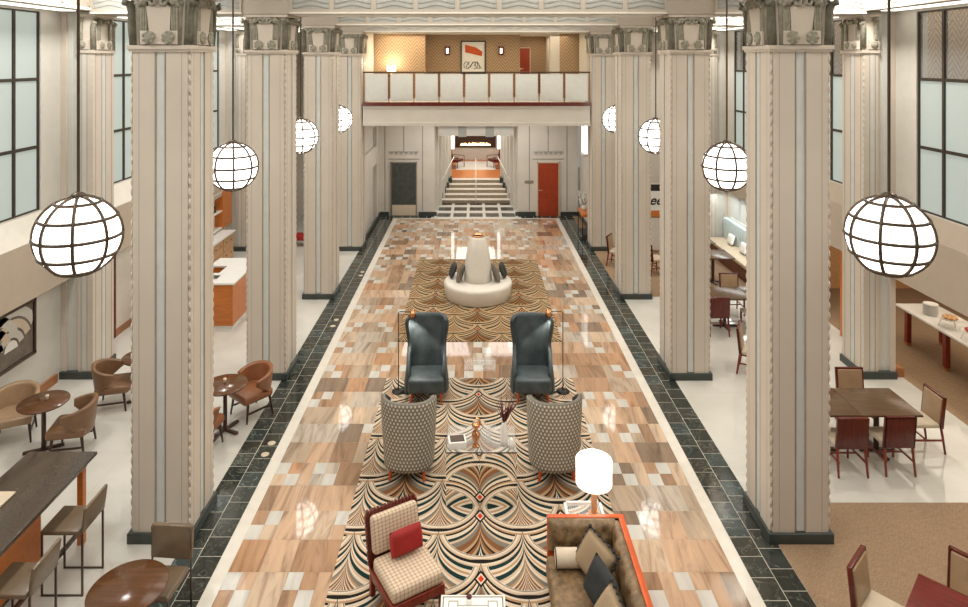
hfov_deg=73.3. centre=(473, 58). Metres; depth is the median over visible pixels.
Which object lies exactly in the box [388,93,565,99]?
floor
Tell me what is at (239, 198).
pilaster
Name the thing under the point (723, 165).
lantern
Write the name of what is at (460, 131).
trim
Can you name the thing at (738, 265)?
counter
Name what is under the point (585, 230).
shelf
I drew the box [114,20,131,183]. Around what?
window
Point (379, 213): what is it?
baseboard
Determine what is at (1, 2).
light
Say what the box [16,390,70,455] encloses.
round table
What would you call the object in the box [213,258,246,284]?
countertop
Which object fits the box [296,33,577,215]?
wall
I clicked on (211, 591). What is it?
trim
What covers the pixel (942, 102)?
window
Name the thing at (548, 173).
door
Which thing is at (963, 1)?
light
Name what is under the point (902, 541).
floor
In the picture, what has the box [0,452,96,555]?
countertop
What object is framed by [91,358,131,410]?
tub chair
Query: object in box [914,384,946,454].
dining chair
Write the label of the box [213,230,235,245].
countertop
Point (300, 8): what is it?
ceiling beam
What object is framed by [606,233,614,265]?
dining chair
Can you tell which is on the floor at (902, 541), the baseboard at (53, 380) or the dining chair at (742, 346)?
the dining chair at (742, 346)
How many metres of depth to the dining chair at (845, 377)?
10.79 m
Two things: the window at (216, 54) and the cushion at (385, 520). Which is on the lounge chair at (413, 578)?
the cushion at (385, 520)
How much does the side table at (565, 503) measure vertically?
0.543 m
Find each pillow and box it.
[389,521,422,558]
[449,261,456,277]
[456,264,464,281]
[491,264,499,282]
[499,262,506,277]
[575,524,620,575]
[583,552,617,604]
[592,578,624,606]
[727,233,734,244]
[739,241,746,254]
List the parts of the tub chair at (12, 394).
seat, backrest, leg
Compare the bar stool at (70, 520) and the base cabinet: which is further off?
the base cabinet
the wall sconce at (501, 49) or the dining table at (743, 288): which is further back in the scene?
the wall sconce at (501, 49)
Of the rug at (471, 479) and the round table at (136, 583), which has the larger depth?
the rug at (471, 479)
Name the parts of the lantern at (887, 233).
hanging rod, glass globe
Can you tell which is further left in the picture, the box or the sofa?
the box
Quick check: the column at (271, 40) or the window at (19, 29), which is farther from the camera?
the column at (271, 40)
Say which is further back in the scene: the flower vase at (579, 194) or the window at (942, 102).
the flower vase at (579, 194)
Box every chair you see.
[0,380,39,442]
[45,392,98,451]
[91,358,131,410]
[151,522,193,606]
[213,406,223,442]
[229,360,272,424]
[364,492,444,606]
[381,393,436,481]
[404,312,448,402]
[510,312,554,402]
[526,393,581,481]
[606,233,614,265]
[651,245,659,276]
[710,297,730,336]
[719,273,744,316]
[736,321,746,373]
[740,308,746,324]
[829,417,869,478]
[835,367,872,418]
[846,544,903,606]
[867,416,916,476]
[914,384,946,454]
[947,545,967,595]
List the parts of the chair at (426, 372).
seat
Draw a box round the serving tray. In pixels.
[0,491,15,506]
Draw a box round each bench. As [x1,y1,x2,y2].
[296,232,303,240]
[444,233,511,306]
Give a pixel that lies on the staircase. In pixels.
(459, 190)
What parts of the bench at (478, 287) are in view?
seat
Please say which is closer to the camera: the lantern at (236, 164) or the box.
the box
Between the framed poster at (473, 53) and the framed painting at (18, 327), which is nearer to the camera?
the framed painting at (18, 327)
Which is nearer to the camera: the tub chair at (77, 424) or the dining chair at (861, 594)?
the dining chair at (861, 594)
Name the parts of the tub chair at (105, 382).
backrest, seat, leg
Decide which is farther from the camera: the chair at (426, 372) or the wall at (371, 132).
the wall at (371, 132)
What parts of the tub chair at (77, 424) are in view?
leg, seat, backrest, leg, leg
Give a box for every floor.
[0,168,967,606]
[148,216,816,606]
[211,219,750,606]
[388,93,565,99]
[448,160,502,181]
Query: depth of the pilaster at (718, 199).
20.32 m
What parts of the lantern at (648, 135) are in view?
glass globe, hanging rod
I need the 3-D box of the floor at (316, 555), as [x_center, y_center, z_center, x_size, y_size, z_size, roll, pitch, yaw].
[0.080,6.000,14.435,5.918,0.001,19.848,0,0,0]
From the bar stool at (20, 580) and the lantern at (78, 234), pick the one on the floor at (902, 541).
the bar stool at (20, 580)
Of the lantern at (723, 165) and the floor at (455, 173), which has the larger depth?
the floor at (455, 173)
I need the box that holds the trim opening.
[840,250,841,335]
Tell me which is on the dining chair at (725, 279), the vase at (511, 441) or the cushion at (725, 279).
the cushion at (725, 279)
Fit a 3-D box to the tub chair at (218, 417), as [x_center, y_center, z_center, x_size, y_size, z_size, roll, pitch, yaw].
[-4.221,5.620,9.954,0.650,0.762,0.632,0,0,8]
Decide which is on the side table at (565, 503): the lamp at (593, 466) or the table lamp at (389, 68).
the lamp at (593, 466)
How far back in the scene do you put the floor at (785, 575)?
9.96 m
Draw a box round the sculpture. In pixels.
[472,417,480,447]
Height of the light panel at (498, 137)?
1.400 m
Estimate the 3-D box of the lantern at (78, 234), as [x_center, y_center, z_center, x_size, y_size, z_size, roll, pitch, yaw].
[-3.880,0.287,6.375,0.799,3.695,0.799,0,0,-37]
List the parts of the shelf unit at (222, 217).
shelf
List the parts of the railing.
glass panel, glass panel, glass panel, glass panel, handrail, glass panel, glass panel, glass panel, glass panel, glass panel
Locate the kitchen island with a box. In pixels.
[213,258,246,328]
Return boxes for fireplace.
[455,136,495,147]
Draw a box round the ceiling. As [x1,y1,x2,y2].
[374,33,577,36]
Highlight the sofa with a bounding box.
[546,514,652,606]
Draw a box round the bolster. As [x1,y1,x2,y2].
[554,547,579,568]
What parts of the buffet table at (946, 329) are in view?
leg, leg, leg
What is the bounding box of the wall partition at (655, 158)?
[651,33,659,182]
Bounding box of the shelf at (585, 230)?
[578,228,587,235]
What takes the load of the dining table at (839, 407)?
on the floor at (902, 541)
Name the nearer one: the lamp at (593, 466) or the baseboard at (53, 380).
the lamp at (593, 466)
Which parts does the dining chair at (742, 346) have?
leg, panel, seat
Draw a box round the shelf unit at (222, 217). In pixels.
[213,191,231,233]
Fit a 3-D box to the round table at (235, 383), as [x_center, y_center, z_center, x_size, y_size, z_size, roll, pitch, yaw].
[-4.020,5.624,10.500,0.700,0.750,0.700,0,0,-34]
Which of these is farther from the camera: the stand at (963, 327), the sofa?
the stand at (963, 327)
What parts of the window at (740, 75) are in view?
pane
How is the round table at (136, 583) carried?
on the floor at (785, 575)
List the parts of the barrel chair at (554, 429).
leg, leg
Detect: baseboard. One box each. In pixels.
[39,318,131,392]
[365,212,587,239]
[896,364,903,376]
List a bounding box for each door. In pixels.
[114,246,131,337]
[390,162,416,215]
[520,47,530,73]
[537,162,559,215]
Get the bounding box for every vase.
[500,422,507,446]
[508,438,513,448]
[576,191,587,210]
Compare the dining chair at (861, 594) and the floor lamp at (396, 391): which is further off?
the floor lamp at (396, 391)
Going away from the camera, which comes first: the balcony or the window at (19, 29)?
the window at (19, 29)
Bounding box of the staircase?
[442,156,509,202]
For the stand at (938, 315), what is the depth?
12.65 m
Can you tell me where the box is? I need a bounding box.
[448,434,466,449]
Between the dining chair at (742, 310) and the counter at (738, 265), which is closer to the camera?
the dining chair at (742, 310)
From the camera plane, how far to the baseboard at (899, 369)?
12.25 m
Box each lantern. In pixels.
[29,0,124,277]
[213,0,258,191]
[296,17,318,153]
[339,104,352,132]
[602,105,614,132]
[637,17,659,153]
[701,0,746,191]
[842,0,938,278]
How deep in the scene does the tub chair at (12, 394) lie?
10.40 m
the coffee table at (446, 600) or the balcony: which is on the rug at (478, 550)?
the coffee table at (446, 600)
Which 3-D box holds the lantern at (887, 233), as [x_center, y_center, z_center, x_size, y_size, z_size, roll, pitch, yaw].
[4.070,0.287,6.375,0.799,3.695,0.799,0,0,-15]
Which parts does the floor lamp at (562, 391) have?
lamp shade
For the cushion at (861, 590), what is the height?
0.391 m
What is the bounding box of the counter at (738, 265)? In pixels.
[710,217,746,282]
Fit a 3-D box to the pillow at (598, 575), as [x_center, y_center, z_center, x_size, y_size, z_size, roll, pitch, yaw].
[1.280,5.345,6.600,0.200,0.429,0.451,0,0,-28]
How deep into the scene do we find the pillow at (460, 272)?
16.18 m
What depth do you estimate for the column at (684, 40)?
12.15 m
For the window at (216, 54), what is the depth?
19.74 m
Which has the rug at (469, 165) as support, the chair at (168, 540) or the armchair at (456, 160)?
the armchair at (456, 160)
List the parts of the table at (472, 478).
edge trim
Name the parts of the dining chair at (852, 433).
seat, leg, panel, leg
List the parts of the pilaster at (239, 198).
bead trim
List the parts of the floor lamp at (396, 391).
lamp shade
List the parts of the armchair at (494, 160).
seat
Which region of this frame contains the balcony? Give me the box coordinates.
[363,100,590,125]
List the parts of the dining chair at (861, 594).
panel, seat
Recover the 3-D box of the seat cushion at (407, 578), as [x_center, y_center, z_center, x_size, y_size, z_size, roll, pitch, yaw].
[-0.727,5.611,7.131,0.600,0.150,0.570,0,0,-31]
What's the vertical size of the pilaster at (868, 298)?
6.890 m
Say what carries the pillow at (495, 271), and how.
on the bench at (478, 287)
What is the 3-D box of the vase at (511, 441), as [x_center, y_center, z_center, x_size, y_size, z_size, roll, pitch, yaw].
[0.505,5.199,8.800,0.080,0.130,0.080,0,0,0]
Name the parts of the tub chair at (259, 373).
leg, leg, seat, backrest, leg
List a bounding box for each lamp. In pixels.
[387,66,395,73]
[392,309,415,394]
[545,309,569,394]
[576,449,611,513]
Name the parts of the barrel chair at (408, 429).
leg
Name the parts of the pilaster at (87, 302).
bead trim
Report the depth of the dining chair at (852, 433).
9.31 m
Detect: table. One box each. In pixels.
[0,452,96,606]
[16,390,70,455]
[84,559,168,606]
[121,351,131,403]
[213,374,247,437]
[440,595,505,606]
[446,428,516,505]
[563,501,603,513]
[577,208,587,239]
[710,250,734,284]
[710,286,746,330]
[738,286,746,292]
[829,388,861,450]
[833,388,923,460]
[896,304,967,370]
[905,573,967,606]
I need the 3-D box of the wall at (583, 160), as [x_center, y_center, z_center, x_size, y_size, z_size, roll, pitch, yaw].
[4.120,4.025,22.950,0.120,3.950,3.900,0,0,0]
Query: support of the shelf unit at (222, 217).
attached to the wall at (46, 362)
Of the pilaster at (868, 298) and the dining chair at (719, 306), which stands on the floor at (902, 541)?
the dining chair at (719, 306)
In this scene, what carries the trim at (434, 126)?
attached to the wall at (508, 144)
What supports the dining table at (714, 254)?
on the floor at (902, 541)
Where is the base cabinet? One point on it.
(223, 239)
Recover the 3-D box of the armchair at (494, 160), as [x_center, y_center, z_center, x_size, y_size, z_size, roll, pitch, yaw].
[1.124,4.832,31.634,0.780,0.902,0.696,0,0,-28]
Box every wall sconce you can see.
[445,46,449,54]
[499,46,503,54]
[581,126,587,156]
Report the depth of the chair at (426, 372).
11.72 m
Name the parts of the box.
box lid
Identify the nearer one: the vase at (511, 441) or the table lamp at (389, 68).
the vase at (511, 441)
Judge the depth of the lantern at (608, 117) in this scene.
18.43 m
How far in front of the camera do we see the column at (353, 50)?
20.33 m
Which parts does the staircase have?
stepped skirting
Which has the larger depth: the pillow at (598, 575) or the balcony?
the balcony
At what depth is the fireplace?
33.93 m
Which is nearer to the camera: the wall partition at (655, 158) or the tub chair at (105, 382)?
the tub chair at (105, 382)
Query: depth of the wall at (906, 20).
11.97 m
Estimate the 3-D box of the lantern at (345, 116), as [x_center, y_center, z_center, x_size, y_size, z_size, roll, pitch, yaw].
[-3.880,0.287,18.645,0.799,3.695,0.799,0,0,-35]
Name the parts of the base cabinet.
drawer, drawer, drawer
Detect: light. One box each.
[0,1,75,10]
[716,27,742,30]
[881,0,967,10]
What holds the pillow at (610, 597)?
on the sofa
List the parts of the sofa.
arm rail, tufted arm, seat, rail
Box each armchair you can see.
[451,149,464,168]
[487,149,499,168]
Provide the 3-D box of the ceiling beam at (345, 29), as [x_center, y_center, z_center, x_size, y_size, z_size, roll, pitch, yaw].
[0.080,-1.364,20.680,14.480,1.072,0.900,0,0,0]
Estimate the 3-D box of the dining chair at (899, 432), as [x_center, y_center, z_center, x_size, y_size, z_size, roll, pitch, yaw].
[6.130,5.568,9.571,0.456,0.862,0.518,0,0,0]
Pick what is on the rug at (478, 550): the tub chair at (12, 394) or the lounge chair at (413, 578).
the lounge chair at (413, 578)
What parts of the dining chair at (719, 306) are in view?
panel, leg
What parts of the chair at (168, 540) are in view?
leg, seat, backrest, leg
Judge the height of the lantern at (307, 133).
3.695 m
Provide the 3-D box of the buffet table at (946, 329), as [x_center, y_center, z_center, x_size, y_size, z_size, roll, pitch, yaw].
[9.460,5.622,12.350,0.840,0.750,3.200,0,0,0]
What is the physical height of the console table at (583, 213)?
0.860 m
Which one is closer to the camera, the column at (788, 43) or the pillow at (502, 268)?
the column at (788, 43)
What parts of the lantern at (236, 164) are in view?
hanging rod, glass globe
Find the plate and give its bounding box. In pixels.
[923,301,938,305]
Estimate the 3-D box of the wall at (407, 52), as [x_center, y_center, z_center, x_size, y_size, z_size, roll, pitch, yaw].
[0.080,-0.105,24.675,7.800,2.990,3.350,0,0,0]
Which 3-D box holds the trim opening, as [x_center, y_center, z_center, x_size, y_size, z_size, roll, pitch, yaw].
[8.010,5.035,14.800,0.120,1.930,1.600,0,0,0]
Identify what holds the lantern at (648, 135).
hanging from the ceiling beam at (872, 5)
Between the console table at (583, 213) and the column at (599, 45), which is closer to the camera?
the column at (599, 45)
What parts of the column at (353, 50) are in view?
bead trim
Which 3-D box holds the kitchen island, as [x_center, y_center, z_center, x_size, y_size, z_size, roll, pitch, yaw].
[-6.235,5.484,15.315,1.830,1.030,1.830,0,0,0]
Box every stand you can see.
[937,314,962,330]
[960,326,967,338]
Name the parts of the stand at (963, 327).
plate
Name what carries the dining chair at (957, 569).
on the floor at (902, 541)
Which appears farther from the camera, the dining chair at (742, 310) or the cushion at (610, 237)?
the cushion at (610, 237)
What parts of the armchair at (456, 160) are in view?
seat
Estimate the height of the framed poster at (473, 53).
1.220 m
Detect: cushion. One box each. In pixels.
[370,500,418,554]
[373,544,442,603]
[546,556,624,606]
[608,234,613,250]
[720,274,737,285]
[739,323,743,350]
[838,369,862,387]
[852,550,870,606]
[921,386,942,423]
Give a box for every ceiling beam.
[0,0,962,29]
[89,0,867,16]
[217,17,742,26]
[298,27,657,32]
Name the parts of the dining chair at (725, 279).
panel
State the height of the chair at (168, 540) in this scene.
0.859 m
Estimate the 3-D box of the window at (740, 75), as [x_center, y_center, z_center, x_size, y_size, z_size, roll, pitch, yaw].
[7.985,0.925,18.255,0.070,3.550,3.150,0,0,0]
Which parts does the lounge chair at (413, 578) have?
leg, frame, seat frame, leg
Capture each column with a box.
[121,0,221,543]
[241,14,300,380]
[301,25,342,298]
[339,32,367,250]
[585,32,614,250]
[611,25,654,298]
[655,14,715,380]
[738,0,839,543]
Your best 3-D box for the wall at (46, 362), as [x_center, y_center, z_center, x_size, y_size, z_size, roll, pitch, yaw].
[-7.870,2.050,11.500,0.200,7.900,27.000,0,0,0]
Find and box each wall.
[0,4,225,387]
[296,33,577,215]
[365,126,378,231]
[374,33,578,97]
[435,126,516,209]
[580,126,587,222]
[728,3,967,227]
[829,245,910,287]
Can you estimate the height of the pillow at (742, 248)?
0.290 m
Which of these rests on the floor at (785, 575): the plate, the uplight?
the uplight
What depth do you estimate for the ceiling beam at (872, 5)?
11.33 m
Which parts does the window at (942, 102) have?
pane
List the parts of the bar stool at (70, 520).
leg, seat, leg, foot rail, leg, backrest, leg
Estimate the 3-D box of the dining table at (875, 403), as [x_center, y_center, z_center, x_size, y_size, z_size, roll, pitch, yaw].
[6.170,5.622,9.970,0.900,0.750,0.800,0,0,0]
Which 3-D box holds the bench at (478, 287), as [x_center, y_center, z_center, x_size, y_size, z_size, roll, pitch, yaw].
[0.100,5.218,16.460,1.720,1.535,1.720,0,0,0]
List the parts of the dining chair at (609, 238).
panel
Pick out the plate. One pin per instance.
(929, 303)
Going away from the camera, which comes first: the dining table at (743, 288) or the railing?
the dining table at (743, 288)
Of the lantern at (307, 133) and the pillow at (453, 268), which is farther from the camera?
the pillow at (453, 268)
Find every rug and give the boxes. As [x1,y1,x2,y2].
[324,378,613,606]
[397,259,561,341]
[446,454,516,505]
[456,161,495,169]
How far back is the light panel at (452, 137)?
29.60 m
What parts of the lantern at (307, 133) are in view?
hanging rod, glass globe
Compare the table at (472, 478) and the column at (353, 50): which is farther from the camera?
the column at (353, 50)
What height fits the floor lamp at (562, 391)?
1.485 m
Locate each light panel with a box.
[451,136,453,148]
[497,136,499,148]
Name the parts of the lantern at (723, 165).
glass globe, hanging rod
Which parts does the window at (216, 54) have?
pane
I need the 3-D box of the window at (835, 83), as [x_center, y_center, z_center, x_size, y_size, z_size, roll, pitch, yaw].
[7.985,0.925,14.165,0.070,3.550,3.150,0,0,0]
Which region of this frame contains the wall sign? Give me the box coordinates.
[651,183,659,249]
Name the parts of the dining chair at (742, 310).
seat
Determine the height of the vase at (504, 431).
0.330 m
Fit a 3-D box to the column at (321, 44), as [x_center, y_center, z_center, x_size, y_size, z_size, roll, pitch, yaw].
[-3.890,2.580,16.610,0.920,6.837,0.919,0,0,0]
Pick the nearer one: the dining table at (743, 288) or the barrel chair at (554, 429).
the barrel chair at (554, 429)
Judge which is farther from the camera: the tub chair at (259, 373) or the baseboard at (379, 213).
the baseboard at (379, 213)
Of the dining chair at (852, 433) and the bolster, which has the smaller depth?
the bolster
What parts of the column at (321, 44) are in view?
bead trim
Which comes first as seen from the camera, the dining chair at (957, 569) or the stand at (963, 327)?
the dining chair at (957, 569)
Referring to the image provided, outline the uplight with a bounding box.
[261,452,268,456]
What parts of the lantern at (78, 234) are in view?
glass globe, hanging rod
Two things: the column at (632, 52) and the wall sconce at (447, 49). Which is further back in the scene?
the wall sconce at (447, 49)
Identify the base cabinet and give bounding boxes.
[213,230,235,262]
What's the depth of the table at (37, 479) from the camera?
7.55 m
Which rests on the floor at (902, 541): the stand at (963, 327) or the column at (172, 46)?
the column at (172, 46)
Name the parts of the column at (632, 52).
bead trim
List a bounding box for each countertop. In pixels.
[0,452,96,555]
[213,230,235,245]
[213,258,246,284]
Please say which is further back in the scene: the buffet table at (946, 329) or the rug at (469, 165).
the rug at (469, 165)
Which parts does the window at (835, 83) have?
pane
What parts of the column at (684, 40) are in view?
bead trim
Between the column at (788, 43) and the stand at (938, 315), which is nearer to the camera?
the column at (788, 43)
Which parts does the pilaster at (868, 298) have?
bead trim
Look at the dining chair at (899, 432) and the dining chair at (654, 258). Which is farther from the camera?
the dining chair at (654, 258)
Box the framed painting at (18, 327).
[0,297,36,376]
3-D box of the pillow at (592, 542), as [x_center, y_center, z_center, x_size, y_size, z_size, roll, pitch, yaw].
[1.300,5.345,6.960,0.557,0.525,0.222,0,0,42]
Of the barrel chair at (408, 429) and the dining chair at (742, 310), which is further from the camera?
the dining chair at (742, 310)
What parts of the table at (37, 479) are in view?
foot rail, leg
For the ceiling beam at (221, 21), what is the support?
attached to the ceiling
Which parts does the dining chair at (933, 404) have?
seat, panel, leg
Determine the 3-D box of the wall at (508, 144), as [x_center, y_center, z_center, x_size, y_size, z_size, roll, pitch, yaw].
[0.080,4.200,29.675,5.200,3.600,9.050,0,0,0]
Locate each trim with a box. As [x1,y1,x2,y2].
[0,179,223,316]
[197,218,765,606]
[365,33,587,101]
[389,151,562,154]
[403,126,529,209]
[434,126,517,211]
[439,126,512,136]
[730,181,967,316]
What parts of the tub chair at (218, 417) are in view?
backrest, seat, leg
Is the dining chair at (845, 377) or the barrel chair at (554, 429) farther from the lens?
the dining chair at (845, 377)
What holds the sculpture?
on the table at (472, 478)
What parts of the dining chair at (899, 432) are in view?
seat, leg, panel, leg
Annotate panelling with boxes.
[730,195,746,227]
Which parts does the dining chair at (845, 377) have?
panel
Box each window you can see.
[0,7,38,222]
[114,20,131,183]
[213,31,218,148]
[735,30,746,149]
[829,20,842,183]
[918,6,967,226]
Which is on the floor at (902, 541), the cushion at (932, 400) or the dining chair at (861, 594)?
the dining chair at (861, 594)
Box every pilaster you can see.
[59,12,117,379]
[226,30,246,250]
[710,30,727,236]
[838,12,897,379]
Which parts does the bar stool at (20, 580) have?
seat, backrest, leg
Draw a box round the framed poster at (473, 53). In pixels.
[461,41,485,73]
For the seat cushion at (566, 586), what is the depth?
6.86 m
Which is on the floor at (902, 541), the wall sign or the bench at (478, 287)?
the wall sign
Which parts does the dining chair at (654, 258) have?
panel, seat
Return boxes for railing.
[363,72,589,101]
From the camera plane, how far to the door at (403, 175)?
24.86 m
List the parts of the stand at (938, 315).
plate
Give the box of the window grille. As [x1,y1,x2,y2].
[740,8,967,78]
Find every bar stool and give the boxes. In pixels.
[0,538,60,606]
[41,484,107,596]
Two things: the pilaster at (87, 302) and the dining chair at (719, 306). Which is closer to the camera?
the pilaster at (87, 302)
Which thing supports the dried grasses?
in the vase at (504, 431)
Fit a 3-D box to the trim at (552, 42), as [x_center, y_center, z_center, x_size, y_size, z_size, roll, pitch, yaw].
[0.080,-0.105,23.750,7.800,2.990,5.100,0,0,0]
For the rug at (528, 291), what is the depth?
15.92 m
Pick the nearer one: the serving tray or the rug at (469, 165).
the serving tray
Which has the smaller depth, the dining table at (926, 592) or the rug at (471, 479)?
the dining table at (926, 592)
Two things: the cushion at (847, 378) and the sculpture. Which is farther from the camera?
the cushion at (847, 378)
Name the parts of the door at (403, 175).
kick plate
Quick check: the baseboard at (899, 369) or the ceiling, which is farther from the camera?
the ceiling
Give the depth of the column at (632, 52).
16.24 m
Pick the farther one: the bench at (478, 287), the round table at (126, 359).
the bench at (478, 287)
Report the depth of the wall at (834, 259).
17.00 m
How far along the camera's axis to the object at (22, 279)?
10.92 m
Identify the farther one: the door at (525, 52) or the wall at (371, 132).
the door at (525, 52)
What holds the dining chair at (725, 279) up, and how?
on the floor at (902, 541)
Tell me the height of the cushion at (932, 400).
0.391 m
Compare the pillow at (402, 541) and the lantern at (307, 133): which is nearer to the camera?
the pillow at (402, 541)
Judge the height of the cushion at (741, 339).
0.391 m
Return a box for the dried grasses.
[497,394,515,422]
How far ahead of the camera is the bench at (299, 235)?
20.71 m
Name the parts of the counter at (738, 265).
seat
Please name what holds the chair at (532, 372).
on the rug at (478, 550)
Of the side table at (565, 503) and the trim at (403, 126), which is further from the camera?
the trim at (403, 126)
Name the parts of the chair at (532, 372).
seat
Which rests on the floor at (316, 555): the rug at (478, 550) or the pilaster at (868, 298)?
the rug at (478, 550)
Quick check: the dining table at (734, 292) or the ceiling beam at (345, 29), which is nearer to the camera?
the dining table at (734, 292)
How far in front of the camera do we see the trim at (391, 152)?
24.87 m

